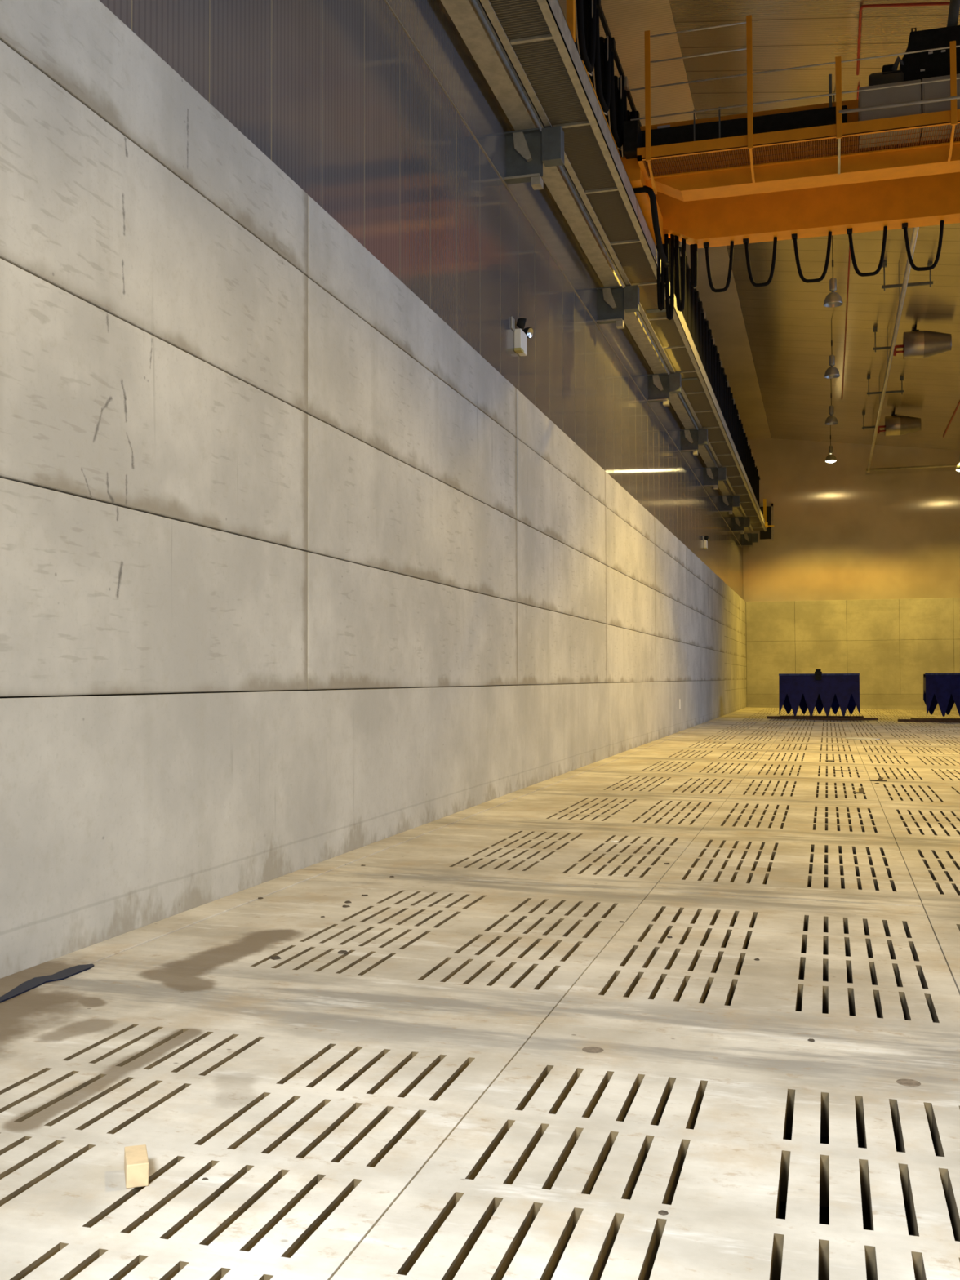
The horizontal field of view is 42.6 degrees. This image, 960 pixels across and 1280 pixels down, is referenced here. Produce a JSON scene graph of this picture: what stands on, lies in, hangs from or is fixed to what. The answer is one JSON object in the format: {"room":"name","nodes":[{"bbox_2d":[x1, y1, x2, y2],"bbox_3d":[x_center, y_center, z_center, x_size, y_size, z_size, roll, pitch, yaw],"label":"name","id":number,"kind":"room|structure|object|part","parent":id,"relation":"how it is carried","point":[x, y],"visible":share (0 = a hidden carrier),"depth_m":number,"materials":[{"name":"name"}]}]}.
{"room":"industrial crane hall","nodes":[
{"label":"industrial crane hall","id":0,"kind":"room"},
{"bbox_2d":[0,0,746,978],"bbox_3d":[3.458,-0.391,28.662,0.283,5.889,82.202,-1,-2,16],"label":"wall","id":1,"kind":"structure","parent":0,"point":[294,576],"depth_m":9.38,"materials":[{"name":"concrete"}]},
{"bbox_3d":[-2.556,-3.638,7.148,0.100,0.719,7.464,-1,-2,16],"label":"concrete panel","id":2,"kind":"part","parent":1,"relation":"part of","materials":[{"name":"concrete"}]},
{"bbox_3d":[-2.553,-2.675,7.118,0.098,1.192,7.464,-1,-2,16],"label":"concrete panel","id":3,"kind":"part","parent":1,"relation":"part of","materials":[{"name":"concrete"}]},
{"bbox_3d":[-2.549,-1.476,7.080,0.098,1.192,7.464,-1,-2,16],"label":"concrete panel","id":4,"kind":"part","parent":1,"relation":"part of","materials":[{"name":"concrete"}]},
{"bbox_3d":[-2.545,-0.277,7.042,0.098,1.192,7.464,-1,-2,16],"label":"concrete panel","id":5,"kind":"part","parent":1,"relation":"part of","materials":[{"name":"concrete"}]},
{"bbox_3d":[-0.524,-2.455,14.306,0.097,1.192,7.464,-1,-2,16],"label":"concrete panel","id":6,"kind":"part","parent":1,"relation":"part of","materials":[{"name":"concrete"}]},
{"bbox_3d":[-0.520,-1.255,14.268,0.099,1.192,7.464,-1,-2,16],"label":"concrete panel","id":7,"kind":"part","parent":1,"relation":"part of","materials":[{"name":"concrete"}]},
{"bbox_3d":[-0.527,-3.418,14.336,0.100,0.719,7.464,-1,-2,16],"label":"concrete panel","id":8,"kind":"part","parent":1,"relation":"part of","materials":[{"name":"concrete"}]},
{"bbox_3d":[-0.515,-0.056,14.230,0.100,1.192,7.464,-1,-2,16],"label":"concrete panel","id":9,"kind":"part","parent":1,"relation":"part of","materials":[{"name":"concrete"}]},
{"bbox_3d":[1.504,-3.197,21.524,0.101,0.719,7.464,-1,-2,16],"label":"concrete panel","id":10,"kind":"part","parent":1,"relation":"part of","materials":[{"name":"concrete"}]},
{"bbox_3d":[1.508,-2.234,21.493,0.103,1.192,7.464,-1,-2,16],"label":"concrete panel","id":11,"kind":"part","parent":1,"relation":"part of","materials":[{"name":"concrete"}]},
{"bbox_3d":[1.510,-1.034,21.456,0.100,1.192,7.464,-1,-2,16],"label":"concrete panel","id":12,"kind":"part","parent":1,"relation":"part of","materials":[{"name":"concrete"}]},
{"bbox_3d":[1.514,0.165,21.418,0.099,1.192,7.464,-1,-2,16],"label":"concrete panel","id":13,"kind":"part","parent":1,"relation":"part of","materials":[{"name":"concrete"}]},
{"bbox_3d":[3.531,-2.976,28.713,0.097,0.719,7.464,-1,-2,16],"label":"concrete panel","id":14,"kind":"part","parent":1,"relation":"part of","materials":[{"name":"concrete"}]},
{"bbox_3d":[3.536,-2.013,28.682,0.101,1.192,7.464,-1,-2,16],"label":"concrete panel","id":15,"kind":"part","parent":1,"relation":"part of","materials":[{"name":"concrete"}]},
{"bbox_3d":[3.540,-0.814,28.644,0.101,1.192,7.464,-1,-2,16],"label":"concrete panel","id":16,"kind":"part","parent":1,"relation":"part of","materials":[{"name":"concrete"}]},
{"bbox_3d":[3.544,0.386,28.606,0.100,1.192,7.464,-1,-2,16],"label":"concrete panel","id":17,"kind":"part","parent":1,"relation":"part of","materials":[{"name":"concrete"}]},
{"bbox_3d":[5.562,-2.756,35.900,0.102,0.719,7.464,-1,-2,16],"label":"concrete panel","id":18,"kind":"part","parent":1,"relation":"part of","materials":[{"name":"concrete"}]},
{"bbox_3d":[5.566,-1.792,35.870,0.102,1.192,7.464,-1,-2,16],"label":"concrete panel","id":19,"kind":"part","parent":1,"relation":"part of","materials":[{"name":"concrete"}]},
{"bbox_3d":[5.570,-0.593,35.832,0.102,1.192,7.464,-1,-2,16],"label":"concrete panel","id":20,"kind":"part","parent":1,"relation":"part of","materials":[{"name":"concrete"}]},
{"bbox_3d":[5.574,0.606,35.794,0.102,1.192,7.464,-1,-2,16],"label":"concrete panel","id":21,"kind":"part","parent":1,"relation":"part of","materials":[{"name":"concrete"}]},
{"bbox_3d":[7.591,-2.535,43.089,0.101,0.719,7.464,-1,-2,16],"label":"concrete panel","id":22,"kind":"part","parent":1,"relation":"part of","materials":[{"name":"concrete"}]},
{"bbox_3d":[7.593,-1.572,43.059,0.098,1.192,7.464,-1,-2,16],"label":"concrete panel","id":23,"kind":"part","parent":1,"relation":"part of","materials":[{"name":"concrete"}]},
{"bbox_3d":[7.598,-0.372,43.020,0.099,1.192,7.464,-1,-2,16],"label":"concrete panel","id":24,"kind":"part","parent":1,"relation":"part of","materials":[{"name":"concrete"}]},
{"bbox_3d":[7.602,0.827,42.983,0.099,1.192,7.464,-1,-2,16],"label":"concrete panel","id":25,"kind":"part","parent":1,"relation":"part of","materials":[{"name":"concrete"}]},
{"bbox_3d":[9.619,-2.314,50.277,0.098,0.719,7.464,-1,-2,16],"label":"concrete panel","id":26,"kind":"part","parent":1,"relation":"part of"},
{"bbox_3d":[9.623,-1.351,50.247,0.098,1.192,7.464,-1,-2,16],"label":"concrete panel","id":27,"kind":"part","parent":1,"relation":"part of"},
{"bbox_3d":[9.626,-0.152,50.209,0.097,1.192,7.464,-1,-2,16],"label":"concrete panel","id":28,"kind":"part","parent":1,"relation":"part of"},
{"bbox_3d":[9.630,1.048,50.171,0.097,1.192,7.464,-1,-2,16],"label":"concrete panel","id":29,"kind":"part","parent":1,"relation":"part of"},
{"bbox_3d":[12.664,-1.748,61.057,0.096,1.181,14.946,-1,-2,16],"label":"concrete panel","id":30,"kind":"part","parent":1,"relation":"part of","materials":[{"name":"concrete"}]},
{"bbox_3d":[12.668,-0.554,61.019,0.096,1.192,14.946,-1,-2,16],"label":"concrete panel","id":31,"kind":"part","parent":1,"relation":"part of","materials":[{"name":"concrete"}]},
{"bbox_3d":[12.672,0.645,60.981,0.096,1.192,14.946,-1,-2,16],"label":"concrete panel","id":32,"kind":"part","parent":1,"relation":"part of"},
{"bbox_3d":[12.677,1.840,60.943,0.096,1.182,14.946,-1,-2,16],"label":"concrete panel","id":33,"kind":"part","parent":1,"relation":"part of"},
{"bbox_3d":[12.680,2.989,60.907,0.096,1.102,14.946,-1,-2,16],"label":"concrete panel","id":34,"kind":"part","parent":1,"relation":"part of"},
{"bbox_2d":[99,0,742,599],"bbox_3d":[3.481,-8.003,29.202,0.063,9.361,81.600,-1,-2,16],"label":"wall","id":35,"kind":"structure","parent":0,"point":[336,94],"depth_m":14.89,"materials":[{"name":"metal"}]},
{"bbox_2d":[511,315,533,355],"bbox_3d":[0.643,-4.571,18.544,0.183,0.513,0.717,-1,-2,16],"label":"emergency light","id":36,"kind":"object","parent":35,"relation":"attached to","point":[521,335],"visible":1,"depth_m":18.39,"materials":[{"name":"white paint"}]},
{"bbox_2d":[504,125,564,190],"bbox_3d":[0.791,-7.019,17.948,0.850,0.818,0.260,-1,-2,16],"label":"bracket","id":37,"kind":"object","parent":35,"relation":"attached to","point":[527,149],"visible":1,"depth_m":17.93,"materials":[{"name":"metal"}]},
{"bbox_2d":[440,0,750,532],"bbox_3d":[3.692,-7.381,28.655,0.310,0.560,80.500,-1,-2,16],"label":"beam","id":38,"kind":"structure","parent":37,"relation":"on","point":[468,17],"depth_m":19.92,"materials":[{"name":"metal"}]},
{"bbox_2d":[566,0,959,319],"bbox_3d":[10.392,-8.809,19.037,17.120,4.840,8.650,-1,-2,16],"label":"crane","id":39,"kind":"object","parent":38,"relation":"on","point":[886,158],"visible":0.9,"depth_m":20.88,"materials":[{"name":"orange paint"}]},
{"bbox_3d":[3.060,-7.967,22.718,0.350,0.440,3.700,-1,-2,16],"label":"plate","id":40,"kind":"part","parent":39,"relation":"part of","materials":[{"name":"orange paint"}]},
{"bbox_3d":[2.792,-9.053,20.469,0.090,2.190,0.032,-1,-2,16],"label":"railing post","id":41,"kind":"part","parent":39,"relation":"part of","materials":[{"name":"metal"}]},
{"bbox_3d":[3.177,-8.834,21.272,0.220,0.120,0.020,-1,-2,16],"label":"rating plate","id":42,"kind":"part","parent":39,"relation":"part of","materials":[{"name":"blue plastic"}]},
{"bbox_2d":[574,0,759,505],"bbox_3d":[7.743,-8.226,40.168,0.260,2.050,51.000,-1,-2,16],"label":"cable","id":43,"kind":"object","parent":39,"relation":"hanging from","point":[598,53],"visible":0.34,"depth_m":22.42,"materials":[{"name":"rubber"}]},
{"bbox_2d":[641,105,847,147],"bbox_3d":[4.332,-8.583,20.788,3.580,0.340,0.280,-1,-2,16],"label":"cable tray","id":44,"kind":"object","parent":39,"relation":"on","point":[824,116],"depth_m":20.62,"materials":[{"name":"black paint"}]},
{"bbox_3d":[4.389,-9.078,20.019,0.090,2.200,0.032,-1,-2,16],"label":"railing post","id":45,"kind":"part","parent":39,"relation":"part of","materials":[{"name":"metal"}]},
{"bbox_3d":[10.655,-8.125,18.708,16.450,0.070,0.900,-1,-2,16],"label":"walkway frame","id":46,"kind":"part","parent":39,"relation":"part of","materials":[{"name":"orange paint"}]},
{"bbox_3d":[5.724,-8.655,19.629,0.090,1.320,0.032,-1,-2,16],"label":"railing post","id":47,"kind":"part","parent":39,"relation":"part of","materials":[{"name":"metal"}]},
{"bbox_3d":[6.545,-8.507,19.636,0.885,0.700,0.020,-1,-2,16],"label":"cabinet door","id":48,"kind":"part","parent":39,"relation":"part of","materials":[{"name":"metal"}]},
{"bbox_2d":[868,0,959,85],"bbox_3d":[8.597,-10.011,21.348,3.600,2.102,2.850,-1,-2,16],"label":"trolley","id":49,"kind":"object","parent":39,"relation":"on","point":[925,64],"visible":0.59,"depth_m":20.62,"materials":[{"name":"metal"}]},
{"bbox_3d":[6.899,-9.399,20.899,0.560,0.465,0.470,-1,-2,16],"label":"drive motor","id":50,"kind":"part","parent":49,"relation":"part of","materials":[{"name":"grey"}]},
{"bbox_2d":[890,56,903,71],"bbox_3d":[7.054,-9.711,20.734,0.246,0.241,0.146,-1,-2,16],"label":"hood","id":51,"kind":"object","parent":49,"relation":"attached to","point":[894,67],"depth_m":20.70,"materials":[{"name":"grey"}]},
{"bbox_3d":[7.587,-8.525,19.342,1.130,0.710,0.020,-1,-2,16],"label":"cabinet door","id":52,"kind":"part","parent":39,"relation":"part of","materials":[{"name":"metal"}]},
{"bbox_3d":[7.374,-8.675,19.163,0.090,1.320,0.032,-1,-2,16],"label":"railing post","id":53,"kind":"part","parent":39,"relation":"part of","materials":[{"name":"metal"}]},
{"bbox_2d":[384,0,742,547],"bbox_3d":[3.494,-6.323,29.043,0.014,0.020,81.400,-1,-2,16],"label":"trim","id":54,"kind":"structure","parent":35,"relation":"attached to","point":[385,1],"depth_m":18.19,"materials":[{"name":"silver metal"}]},
{"bbox_2d":[596,284,639,328],"bbox_3d":[2.821,-6.798,25.136,0.850,0.818,0.260,-1,-2,16],"label":"bracket","id":55,"kind":"object","parent":35,"relation":"attached to","point":[612,301],"visible":1,"depth_m":25.12,"materials":[{"name":"metal"}]},
{"bbox_2d":[478,0,766,531],"bbox_3d":[4.332,-7.269,28.471,0.780,0.320,80.500,-1,-2,16],"label":"walkway","id":56,"kind":"object","parent":55,"relation":"on","point":[535,37],"visible":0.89,"depth_m":19.86,"materials":[{"name":"metal"}]},
{"bbox_3d":[3.868,-7.200,26.895,0.460,0.015,0.220,-1,-2,16],"label":"plate","id":57,"kind":"part","parent":56,"relation":"part of","materials":[{"name":"grey paint"}]},
{"bbox_3d":[5.606,-7.011,33.052,0.460,0.015,0.220,-1,-2,16],"label":"plate","id":58,"kind":"part","parent":56,"relation":"part of","materials":[{"name":"grey paint"}]},
{"bbox_2d":[648,373,681,406],"bbox_3d":[4.850,-6.578,32.325,0.850,0.818,0.260,-1,-2,16],"label":"bracket","id":59,"kind":"object","parent":35,"relation":"attached to","point":[660,385],"visible":1,"depth_m":32.31,"materials":[{"name":"metal"}]},
{"bbox_2d":[680,428,707,455],"bbox_3d":[6.880,-6.357,39.513,0.850,0.818,0.260,-1,-2,16],"label":"bracket","id":60,"kind":"object","parent":35,"relation":"attached to","point":[690,438],"visible":1,"depth_m":39.50,"materials":[{"name":"metal"}]},
{"bbox_2d":[702,535,709,549],"bbox_3d":[8.614,-3.704,46.778,0.183,0.513,0.717,-1,-2,16],"label":"emergency light","id":61,"kind":"object","parent":35,"relation":"attached to","point":[706,537],"visible":1,"depth_m":46.62,"materials":[{"name":"white paint"}]},
{"bbox_2d":[702,466,726,489],"bbox_3d":[8.909,-6.136,46.701,0.850,0.818,0.260,-1,-2,16],"label":"bracket","id":62,"kind":"object","parent":35,"relation":"attached to","point":[713,475],"visible":1,"depth_m":46.69,"materials":[{"name":"metal"}]},
{"bbox_2d":[720,495,739,514],"bbox_3d":[10.938,-5.915,53.889,0.850,0.818,0.260,-1,-2,16],"label":"bracket","id":63,"kind":"object","parent":35,"relation":"attached to","point":[726,504],"visible":1,"depth_m":53.88,"materials":[{"name":"metal"}]},
{"bbox_2d":[732,516,750,533],"bbox_3d":[12.967,-5.695,61.077,0.850,0.818,0.260,-1,-2,16],"label":"bracket","id":64,"kind":"object","parent":35,"relation":"attached to","point":[739,523],"visible":1,"depth_m":61.05,"materials":[{"name":"metal"}]},
{"bbox_2d":[742,533,757,548],"bbox_3d":[14.905,-5.484,67.938,0.850,0.818,0.260,-1,-2,16],"label":"bracket","id":65,"kind":"object","parent":35,"relation":"attached to","point":[747,540],"visible":0.98,"depth_m":67.93,"materials":[{"name":"metal"}]},
{"bbox_2d":[0,706,959,1279],"bbox_3d":[13.927,3.235,25.908,21.524,1.717,81.800,-1,-2,16],"label":"floor","id":66,"kind":"structure","parent":0,"point":[499,1075],"depth_m":5.53,"materials":[{"name":"concrete"}]},
{"bbox_2d":[0,964,93,1003],"bbox_3d":[-2.354,1.824,6.537,0.152,0.011,0.905,0,-2,16],"label":"plastic film","id":67,"kind":"object","parent":66,"relation":"on","point":[35,982],"visible":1,"depth_m":6.59,"materials":[{"name":"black plastic"}]},
{"bbox_2d":[124,1144,148,1188],"bbox_3d":[-1.133,1.733,4.054,0.070,0.075,0.165,1,-2,-18],"label":"wood block","id":68,"kind":"object","parent":66,"relation":"on","point":[135,1157],"visible":1,"depth_m":3.98,"materials":[{"name":"brown wood"}]},
{"bbox_2d":[270,955,280,959],"bbox_3d":[-1.190,1.852,7.177,0.058,0.012,0.053,1,-2,-42],"label":"chip","id":69,"kind":"object","parent":66,"relation":"on","point":[275,957],"visible":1,"depth_m":7.16,"materials":[{"name":"concrete"}]},
{"bbox_2d":[337,950,347,953],"bbox_3d":[-0.819,1.861,7.345,0.064,0.011,0.061,1,-2,-2],"label":"chip","id":70,"kind":"object","parent":66,"relation":"on","point":[340,951],"visible":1,"depth_m":7.33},
{"bbox_2d":[582,1046,603,1053],"bbox_3d":[0.503,1.827,5.488,0.096,0.002,0.096,0,-2,16],"label":"socket","id":71,"kind":"object","parent":66,"relation":"attached to","point":[588,1049],"depth_m":5.48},
{"bbox_2d":[657,1209,668,1215],"bbox_3d":[0.570,1.780,3.829,0.035,0.006,0.029,1,-2,-26],"label":"chip","id":72,"kind":"object","parent":66,"relation":"on","point":[662,1212],"visible":1,"depth_m":3.82,"materials":[{"name":"concrete"}]},
{"bbox_2d":[767,715,813,719],"bbox_3d":[12.447,3.109,49.355,1.800,0.100,0.260,-1,-2,16],"label":"plank","id":73,"kind":"object","parent":66,"relation":"on","point":[768,717],"visible":0.87,"depth_m":49.25,"materials":[{"name":"wood"}]},
{"bbox_2d":[813,715,863,717],"bbox_3d":[13.968,3.152,50.328,3.300,0.100,0.260,-1,-2,16],"label":"plank","id":74,"kind":"object","parent":66,"relation":"on","point":[813,716],"visible":0.48,"depth_m":50.02,"materials":[{"name":"wood"}]},
{"bbox_2d":[778,669,860,715],"bbox_3d":[13.662,2.101,49.563,3.110,1.860,1.800,-1,-2,16],"label":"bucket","id":75,"kind":"object","parent":74,"relation":"on","point":[818,690],"visible":1,"depth_m":49.00,"materials":[{"name":"blue metal"}]},
{"bbox_2d":[805,717,878,720],"bbox_3d":[14.202,3.099,48.340,2.730,0.100,0.260,-1,-2,16],"label":"plank","id":76,"kind":"object","parent":66,"relation":"on","point":[806,718],"visible":0.96,"depth_m":48.19,"materials":[{"name":"wood"}]},
{"bbox_2d":[844,737,879,739],"bbox_3d":[10.482,2.702,33.747,0.916,0.028,0.816,0,-2,16],"label":"plank","id":77,"kind":"object","parent":66,"relation":"on","point":[849,738],"visible":1,"depth_m":33.55,"materials":[{"name":"beige"}]},
{"bbox_2d":[869,779,886,781],"bbox_3d":[6.482,2.288,20.028,0.265,0.014,0.126,0,-2,16],"label":"strip","id":78,"kind":"object","parent":66,"relation":"on","point":[869,780],"visible":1,"depth_m":20.01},
{"bbox_2d":[896,1078,920,1086],"bbox_3d":[1.772,1.830,5.088,0.096,0.002,0.096,0,-2,16],"label":"socket","id":79,"kind":"object","parent":66,"relation":"attached to","point":[910,1082],"depth_m":5.08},
{"bbox_2d":[897,719,959,722],"bbox_3d":[17.834,3.112,47.419,3.280,0.100,0.260,-1,-2,16],"label":"plank","id":80,"kind":"object","parent":66,"relation":"on","point":[899,720],"visible":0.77,"depth_m":47.40,"materials":[{"name":"wood"}]},
{"bbox_2d":[910,718,959,719],"bbox_3d":[19.069,3.166,48.887,3.700,0.100,0.260,-1,-2,16],"label":"plank","id":81,"kind":"object","parent":66,"relation":"on","point":[910,718],"visible":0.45,"depth_m":49.02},
{"bbox_2d":[923,672,959,716],"bbox_3d":[19.003,2.036,48.057,3.110,1.860,1.800,-1,-2,16],"label":"toothed leaf","id":82,"kind":"object","parent":81,"relation":"on","point":[943,690],"visible":1,"depth_m":47.72,"materials":[{"name":"blue metal"}]},
{"bbox_3d":[17.534,1.749,48.496,0.030,0.770,1.170,-1,-2,16],"label":"plate","id":83,"kind":"part","parent":82,"relation":"part of","materials":[{"name":"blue metal"}]},
{"bbox_2d":[599,0,959,449],"bbox_3d":[13.804,-11.372,26.443,21.510,2.571,81.700,-1,-2,16],"label":"ceiling","id":84,"kind":"structure","parent":0,"point":[772,341],"depth_m":39.03,"materials":[{"name":"metal"}]},
{"bbox_2d":[825,425,836,462],"bbox_3d":[17.559,-9.939,61.608,0.544,2.144,0.541,-1,-2,16],"label":"pendant lamp","id":85,"kind":"object","parent":84,"relation":"hanging from","point":[830,458],"visible":1,"depth_m":61.49,"materials":[{"name":"grey metal"}]},
{"bbox_3d":[17.562,-9.122,61.583,0.544,0.350,0.541,-1,-2,16],"label":"lamp shade","id":86,"kind":"part","parent":85,"relation":"part of","materials":[{"name":"grey metal"}]},
{"bbox_2d":[825,392,838,425],"bbox_3d":[14.998,-10.258,52.538,0.544,2.064,0.541,-1,-2,16],"label":"pendant lamp","id":87,"kind":"object","parent":84,"relation":"hanging from","point":[831,420],"visible":0.99,"depth_m":52.43,"materials":[{"name":"metal"}]},
{"bbox_3d":[15.001,-9.401,52.511,0.544,0.350,0.541,-1,-2,16],"label":"lamp shade","id":88,"kind":"part","parent":87,"relation":"part of","materials":[{"name":"grey metal"}]},
{"bbox_2d":[824,320,839,378],"bbox_3d":[12.671,-10.511,44.315,0.544,2.064,0.541,-1,-2,16],"label":"pendant lamp","id":89,"kind":"object","parent":84,"relation":"hanging from","point":[831,372],"visible":1,"depth_m":44.21,"materials":[{"name":"metal"}]},
{"bbox_3d":[12.674,-9.654,44.288,0.544,0.350,0.541,-1,-2,16],"label":"lamp shade","id":90,"kind":"part","parent":89,"relation":"part of","materials":[{"name":"grey metal"}]},
{"bbox_2d":[823,235,843,307],"bbox_3d":[10.259,-10.773,35.773,0.544,2.064,0.541,-1,-2,16],"label":"pendant lamp","id":91,"kind":"object","parent":84,"relation":"hanging from","point":[833,299],"visible":0.98,"depth_m":35.67,"materials":[{"name":"grey metal"}]},
{"bbox_3d":[10.258,-11.158,35.785,0.024,1.294,0.021,-1,-2,16],"label":"suspension rod","id":92,"kind":"part","parent":91,"relation":"part of","materials":[{"name":"black paint"}]},
{"bbox_3d":[10.262,-9.916,35.745,0.544,0.350,0.541,-1,-2,16],"label":"lamp shade","id":93,"kind":"part","parent":91,"relation":"part of","materials":[{"name":"grey metal"}]},
{"bbox_2d":[841,85,859,399],"bbox_3d":[12.404,-11.523,41.552,0.044,0.044,31.000,-1,-2,16],"label":"pipe","id":94,"kind":"object","parent":84,"relation":"attached to","point":[858,86],"visible":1,"depth_m":42.78,"materials":[{"name":"metal"}]},
{"bbox_2d":[862,411,893,430],"bbox_3d":[18.966,-10.478,58.587,1.480,0.901,0.140,-1,-2,16],"label":"hanger","id":95,"kind":"object","parent":84,"relation":"hanging from","point":[863,412],"visible":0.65,"depth_m":58.70,"materials":[{"name":"grey paint"}]},
{"bbox_3d":[18.967,-10.148,58.577,1.480,0.080,0.080,-1,-2,16],"label":"cross rail","id":96,"kind":"part","parent":95,"relation":"part of","materials":[{"name":"metal"}]},
{"bbox_2d":[866,374,904,396],"bbox_3d":[16.970,-10.695,51.517,1.480,0.901,0.140,-1,-2,16],"label":"hanger","id":97,"kind":"object","parent":84,"relation":"hanging from","point":[901,378],"visible":0.96,"depth_m":51.45,"materials":[{"name":"grey paint"}]},
{"bbox_3d":[16.971,-10.365,51.507,1.480,0.080,0.080,-1,-2,16],"label":"cross rail","id":98,"kind":"part","parent":97,"relation":"part of","materials":[{"name":"metal"}]},
{"bbox_2d":[872,327,914,351],"bbox_3d":[14.987,-10.910,44.495,1.480,0.901,0.140,-1,-2,16],"label":"hanger","id":99,"kind":"object","parent":84,"relation":"hanging from","point":[874,329],"visible":0.61,"depth_m":44.60,"materials":[{"name":"grey paint"}]},
{"bbox_3d":[14.988,-10.580,44.484,1.480,0.080,0.080,-1,-2,16],"label":"cross rail","id":100,"kind":"part","parent":99,"relation":"part of","materials":[{"name":"metal"}]},
{"bbox_2d":[877,410,920,435],"bbox_3d":[19.666,-10.197,57.757,1.928,1.186,0.944,-1,-2,16],"label":"fan","id":101,"kind":"object","parent":84,"relation":"hanging from","point":[895,424],"visible":0.98,"depth_m":57.40,"materials":[{"name":"metal"}]},
{"bbox_2d":[856,1,950,75],"bbox_3d":[10.126,-11.738,24.007,5.266,0.710,2.806,-1,-2,16],"label":"pipe","id":102,"kind":"object","parent":84,"relation":"attached to","point":[940,3],"visible":1,"depth_m":23.30,"materials":[{"name":"metal"}]},
{"bbox_2d":[881,261,933,290],"bbox_3d":[12.991,-11.127,37.424,1.480,0.901,0.140,-1,-2,16],"label":"hanger","id":103,"kind":"object","parent":84,"relation":"hanging from","point":[884,264],"visible":0.85,"depth_m":37.41,"materials":[{"name":"grey paint"}]},
{"bbox_3d":[12.356,-11.120,37.603,0.036,0.901,0.031,-1,-2,16],"label":"drop rod","id":104,"kind":"part","parent":103,"relation":"part of","materials":[{"name":"grey paint"}]},
{"bbox_3d":[12.992,-10.797,37.414,1.480,0.080,0.080,-1,-2,16],"label":"cross rail","id":105,"kind":"part","parent":103,"relation":"part of","materials":[{"name":"metal"}]},
{"bbox_2d":[866,226,957,472],"bbox_3d":[21.672,-10.536,43.901,13.860,1.628,42.610,-1,-2,16],"label":"pipe","id":106,"kind":"object","parent":84,"relation":"attached to","point":[915,230],"visible":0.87,"depth_m":43.21,"materials":[{"name":"metal"}]},
{"bbox_2d":[893,324,951,359],"bbox_3d":[15.701,-10.628,43.712,1.928,1.186,0.944,-1,-2,16],"label":"fan","id":107,"kind":"object","parent":84,"relation":"hanging from","point":[917,344],"visible":0.99,"depth_m":43.36,"materials":[{"name":"metal"}]},
{"bbox_2d":[942,401,959,437],"bbox_3d":[21.292,-10.532,54.606,0.060,0.060,16.000,-1,-2,16],"label":"pipe","id":108,"kind":"object","parent":84,"relation":"attached to","point":[959,402],"visible":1,"depth_m":57.87,"materials":[{"name":"metal"}]},
{"bbox_2d":[955,454,959,471],"bbox_3d":[23.454,-9.267,59.934,0.544,2.144,0.541,-1,-2,16],"label":"pendant lamp","id":109,"kind":"object","parent":84,"relation":"hanging from","point":[957,468],"visible":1,"depth_m":59.84,"materials":[{"name":"beige"}]},
{"bbox_3d":[23.457,-8.451,59.908,0.544,0.350,0.541,-1,-2,16],"label":"lamp shade","id":110,"kind":"part","parent":109,"relation":"part of","materials":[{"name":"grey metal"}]},
{"bbox_2d":[742,438,959,711],"bbox_3d":[24.877,-3.828,65.566,21.606,15.550,0.270,-1,-2,16],"label":"wall","id":111,"kind":"structure","parent":0,"point":[860,572],"depth_m":66.76,"materials":[{"name":"concrete"}]},
{"bbox_2d":[757,498,774,540],"bbox_3d":[15.465,-6.565,66.586,0.863,2.050,3.330,-1,-2,13],"label":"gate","id":112,"kind":"object","parent":111,"relation":"attached to","point":[766,509],"visible":0.71,"depth_m":68.08,"materials":[{"name":"metal"}]},
{"bbox_3d":[15.191,-6.756,65.599,0.160,1.530,0.060,-1,-2,16],"label":"yellow post","id":113,"kind":"part","parent":112,"relation":"part of","materials":[{"name":"metal"}]},
{"bbox_3d":[16.027,-1.022,67.921,2.618,2.202,0.120,-1,-2,16],"label":"concrete panel","id":114,"kind":"part","parent":111,"relation":"part of","materials":[{"name":"concrete"}]},
{"bbox_3d":[16.036,1.532,67.840,2.618,2.892,0.120,-1,-2,16],"label":"concrete panel","id":115,"kind":"part","parent":111,"relation":"part of","materials":[{"name":"concrete"}]},
{"bbox_3d":[18.599,-1.054,67.196,2.712,2.202,0.120,-1,-2,16],"label":"concrete panel","id":116,"kind":"part","parent":111,"relation":"part of","materials":[{"name":"concrete"}]},
{"bbox_3d":[18.608,1.500,67.115,2.712,2.892,0.120,-1,-2,16],"label":"concrete panel","id":117,"kind":"part","parent":111,"relation":"part of","materials":[{"name":"concrete"}]},
{"bbox_3d":[21.217,-1.086,66.458,2.712,2.202,0.120,-1,-2,16],"label":"concrete panel","id":118,"kind":"part","parent":111,"relation":"part of","materials":[{"name":"concrete"}]},
{"bbox_3d":[21.226,1.468,66.377,2.712,2.892,0.120,-1,-2,16],"label":"concrete panel","id":119,"kind":"part","parent":111,"relation":"part of","materials":[{"name":"concrete"}]},
{"bbox_3d":[23.835,-1.118,65.720,2.712,2.202,0.120,-1,-2,16],"label":"concrete panel","id":120,"kind":"part","parent":111,"relation":"part of","materials":[{"name":"concrete"}]},
{"bbox_3d":[23.844,1.435,65.639,2.712,2.892,0.120,-1,-2,16],"label":"concrete panel","id":121,"kind":"part","parent":111,"relation":"part of","materials":[{"name":"concrete"}]},
{"bbox_3d":[26.453,-1.151,64.982,2.712,2.202,0.120,-1,-2,16],"label":"concrete panel","id":122,"kind":"part","parent":111,"relation":"part of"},
{"bbox_3d":[26.461,1.403,64.901,2.712,2.892,0.120,-1,-2,16],"label":"concrete panel","id":123,"kind":"part","parent":111,"relation":"part of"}
]}

